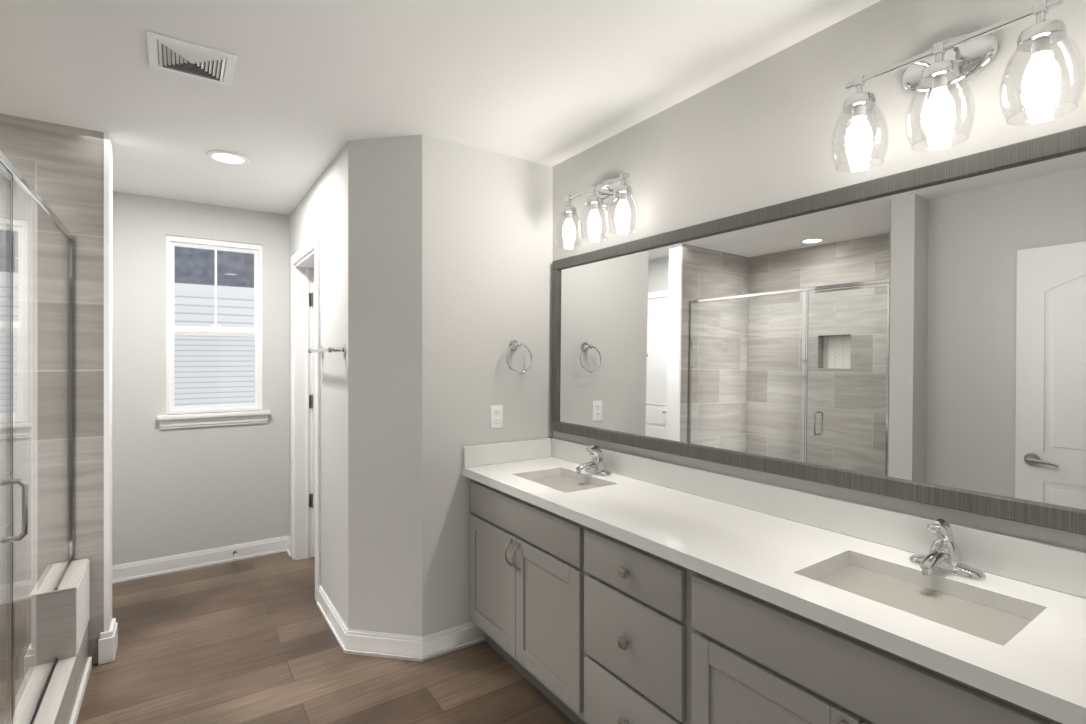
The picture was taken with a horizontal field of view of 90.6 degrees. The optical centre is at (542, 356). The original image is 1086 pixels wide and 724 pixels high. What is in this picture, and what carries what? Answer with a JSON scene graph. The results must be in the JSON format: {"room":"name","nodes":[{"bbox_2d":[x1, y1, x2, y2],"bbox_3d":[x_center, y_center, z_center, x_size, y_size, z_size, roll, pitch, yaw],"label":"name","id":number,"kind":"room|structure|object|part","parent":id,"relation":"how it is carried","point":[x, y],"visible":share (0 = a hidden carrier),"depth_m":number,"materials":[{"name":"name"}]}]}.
{"room":"bathroom","nodes":[
{"label":"bathroom","id":0,"kind":"room"},
{"bbox_2d":[0,114,103,723],"bbox_3d":[-1.987,0.185,1.502,1.050,2.430,1.644,0,0,-34],"label":"wall","id":1,"kind":"structure","parent":0,"point":[64,165],"depth_m":2.35,"materials":[{"name":"beige tile"}]},
{"bbox_2d":[98,132,117,664],"bbox_3d":[-2.041,0.185,2.521,0.059,2.430,0.165,0,0,-34],"label":"trim","id":2,"kind":"structure","parent":1,"relation":"attached to","point":[108,640],"depth_m":2.47,"materials":[{"name":"white wood"}]},
{"bbox_2d":[112,191,288,565],"bbox_3d":[-2.432,0.185,3.583,3.620,2.430,0.140,0,0,-34],"label":"wall","id":3,"kind":"structure","parent":0,"point":[180,490],"depth_m":3.52,"materials":[{"name":"paint"}]},
{"bbox_2d":[157,410,270,429],"bbox_3d":[-2.213,0.423,3.638,0.655,0.090,0.075,0,0,-34],"label":"trim","id":4,"kind":"structure","parent":3,"relation":"attached to","point":[241,417],"depth_m":3.61,"materials":[{"name":"white wood"}]},
{"bbox_2d":[166,235,262,414],"bbox_3d":[-2.246,-0.208,3.688,0.565,1.173,0.080,0,0,-34],"label":"window","id":5,"kind":"structure","parent":3,"relation":"in","point":[172,242],"depth_m":3.67,"materials":[{"name":"white plastic"}]},
{"bbox_2d":[174,332,253,405],"bbox_3d":[-2.254,0.091,3.699,0.505,0.513,0.020,0,0,-34],"label":"window pane","id":6,"kind":"object","parent":5,"relation":"attached to","point":[210,368],"depth_m":3.69,"materials":[{"name":"clear glass"}]},
{"bbox_2d":[76,551,574,723],"bbox_3d":[-0.804,1.450,1.267,3.700,0.100,6.000,0,0,-34],"label":"floor","id":7,"kind":"structure","parent":0,"point":[244,641],"depth_m":2.39,"materials":[{"name":"wood"}]},
{"bbox_2d":[2,558,89,723],"bbox_3d":[-1.657,1.155,1.726,0.141,0.490,1.620,0,0,-34],"label":"curb","id":8,"kind":"object","parent":7,"relation":"on","point":[73,594],"visible":0.7,"depth_m":2.08,"materials":[{"name":"tile"}]},
{"bbox_2d":[0,150,73,723],"bbox_3d":[-1.654,0.321,1.729,0.110,1.729,1.620,0,0,-34],"label":"frame","id":9,"kind":"object","parent":8,"relation":"on","point":[62,541],"visible":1,"depth_m":1.96,"materials":[{"name":"silver metal"}]},
{"bbox_3d":[-1.659,0.326,1.736,0.008,1.687,1.570,0,0,-34],"label":"shower enclosure glass","id":10,"kind":"part","parent":9,"relation":"part of","materials":[{"name":"clear glass"}]},
{"bbox_2d":[68,657,91,723],"bbox_3d":[-1.591,1.375,1.759,0.014,0.050,1.600,0,0,-34],"label":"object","id":11,"kind":"object","parent":8,"relation":"attached to","point":[79,698],"depth_m":2.18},
{"bbox_2d":[462,437,1085,723],"bbox_3d":[0.468,0.900,1.805,0.546,0.999,2.279,0,0,-34],"label":"vanity","id":12,"kind":"object","parent":7,"relation":"on","point":[626,588],"visible":1,"depth_m":1.47,"materials":[{"name":"grey wood"}]},
{"bbox_2d":[576,445,611,476],"bbox_3d":[0.215,0.467,2.441,0.157,0.133,0.160,0,0,-34],"label":"faucet","id":13,"kind":"object","parent":12,"relation":"on","point":[595,468],"depth_m":2.44,"materials":[{"name":"silver metal"}]},
{"bbox_2d":[909,518,985,580],"bbox_3d":[0.976,0.467,1.326,0.157,0.133,0.160,0,0,-34],"label":"faucet","id":14,"kind":"object","parent":12,"relation":"on","point":[943,562],"depth_m":1.32,"materials":[{"name":"silver metal"}]},
{"bbox_2d":[289,135,552,636],"bbox_3d":[-0.838,0.185,3.442,1.145,2.430,1.890,0,0,-34],"label":"wall","id":15,"kind":"structure","parent":0,"point":[436,255],"depth_m":2.56,"materials":[{"name":"grey paint"}]},
{"bbox_2d":[112,535,484,661],"bbox_3d":[-1.488,1.347,3.248,2.656,0.105,1.038,0,0,17],"label":"trim","id":16,"kind":"structure","parent":15,"relation":"attached to","point":[351,641],"depth_m":2.66,"materials":[{"name":"white wood"}]},
{"bbox_2d":[291,234,319,601],"bbox_3d":[-1.464,0.349,3.438,0.142,2.101,0.862,0,0,-34],"label":"trim","id":17,"kind":"structure","parent":15,"relation":"attached to","point":[307,258],"depth_m":3.71,"materials":[{"name":"white wood"}]},
{"bbox_2d":[309,269,314,556],"bbox_3d":[-1.302,0.388,3.944,0.796,2.001,0.040,0,0,-34],"label":"hall door","id":18,"kind":"structure","parent":15,"relation":"in","point":[311,295],"depth_m":3.73,"materials":[{"name":"white paint"}]},
{"bbox_2d":[308,344,345,354],"bbox_3d":[-1.132,-0.035,2.787,0.079,0.052,0.522,0,0,-34],"label":"rail","id":19,"kind":"object","parent":15,"relation":"attached to","point":[322,349],"visible":1,"depth_m":2.61,"materials":[{"name":"silver metal"}]},
{"bbox_2d":[490,405,502,427],"bbox_3d":[-0.233,0.300,2.705,0.072,0.116,0.008,0,0,-34],"label":"outlet plate","id":20,"kind":"object","parent":15,"relation":"attached to","point":[496,411],"visible":1,"depth_m":2.70,"materials":[{"name":"white plastic"}]},
{"bbox_2d":[506,340,531,373],"bbox_3d":[-0.133,-0.002,2.737,0.155,0.172,0.068,0,0,-34],"label":"towel ring","id":21,"kind":"object","parent":15,"relation":"attached to","point":[513,344],"visible":1,"depth_m":2.73,"materials":[{"name":"silver metal"}]},
{"bbox_2d":[0,0,880,214],"bbox_3d":[-0.804,-1.080,1.267,3.700,0.100,6.000,0,0,-34],"label":"ceiling","id":22,"kind":"structure","parent":0,"point":[546,82],"depth_m":1.94,"materials":[{"name":"paint"}]},
{"bbox_2d":[146,30,236,86],"bbox_3d":[-1.217,-1.024,1.863,0.250,0.011,0.250,0,0,-34],"label":"vent register","id":23,"kind":"object","parent":22,"relation":"attached to","point":[171,54],"depth_m":1.85,"materials":[{"name":"white metal"}]},
{"bbox_2d":[206,150,249,164],"bbox_3d":[-1.621,-1.024,2.768,0.196,0.010,0.196,0,0,-34],"label":"recessed light","id":24,"kind":"object","parent":22,"relation":"in","point":[225,157],"visible":1,"depth_m":2.75,"materials":[{"name":"white plastic"}]},
{"bbox_2d":[553,0,1085,551],"bbox_3d":[1.201,0.185,1.346,0.140,2.430,3.870,0,0,-34],"label":"wall","id":25,"kind":"structure","parent":0,"point":[760,136],"depth_m":1.70,"materials":[{"name":"grey paint"}]},
{"bbox_2d":[554,173,639,246],"bbox_3d":[0.250,-0.684,2.452,0.182,0.302,0.522,0,0,-34],"label":"sconce","id":26,"kind":"object","parent":25,"relation":"attached to","point":[611,191],"visible":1,"depth_m":2.43,"materials":[{"name":"silver metal"}]},
{"bbox_2d":[551,125,1085,534],"bbox_3d":[0.680,-0.060,1.954,0.023,0.904,2.222,1,0,-34],"label":"mirror","id":27,"kind":"object","parent":25,"relation":"attached to","point":[918,334],"visible":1,"depth_m":1.55,"materials":[{"name":"clear glass"}]},
{"bbox_2d":[830,0,1085,168],"bbox_3d":[1.003,-0.684,1.348,0.182,0.302,0.522,0,0,-34],"label":"sconce","id":28,"kind":"object","parent":25,"relation":"attached to","point":[951,62],"visible":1,"depth_m":1.32,"materials":[{"name":"silver metal"}]},
{"label":"outside","id":29,"kind":"structure","parent":0,"visible":0},
{"bbox_2d":[175,247,253,333],"bbox_3d":[-4.218,-0.600,6.183,12.000,8.000,0.050,0,0,-34],"label":"window pane","id":30,"kind":"structure","parent":29,"point":[194,268],"depth_m":6.37,"materials":[{"name":"clear glass"}]}
]}

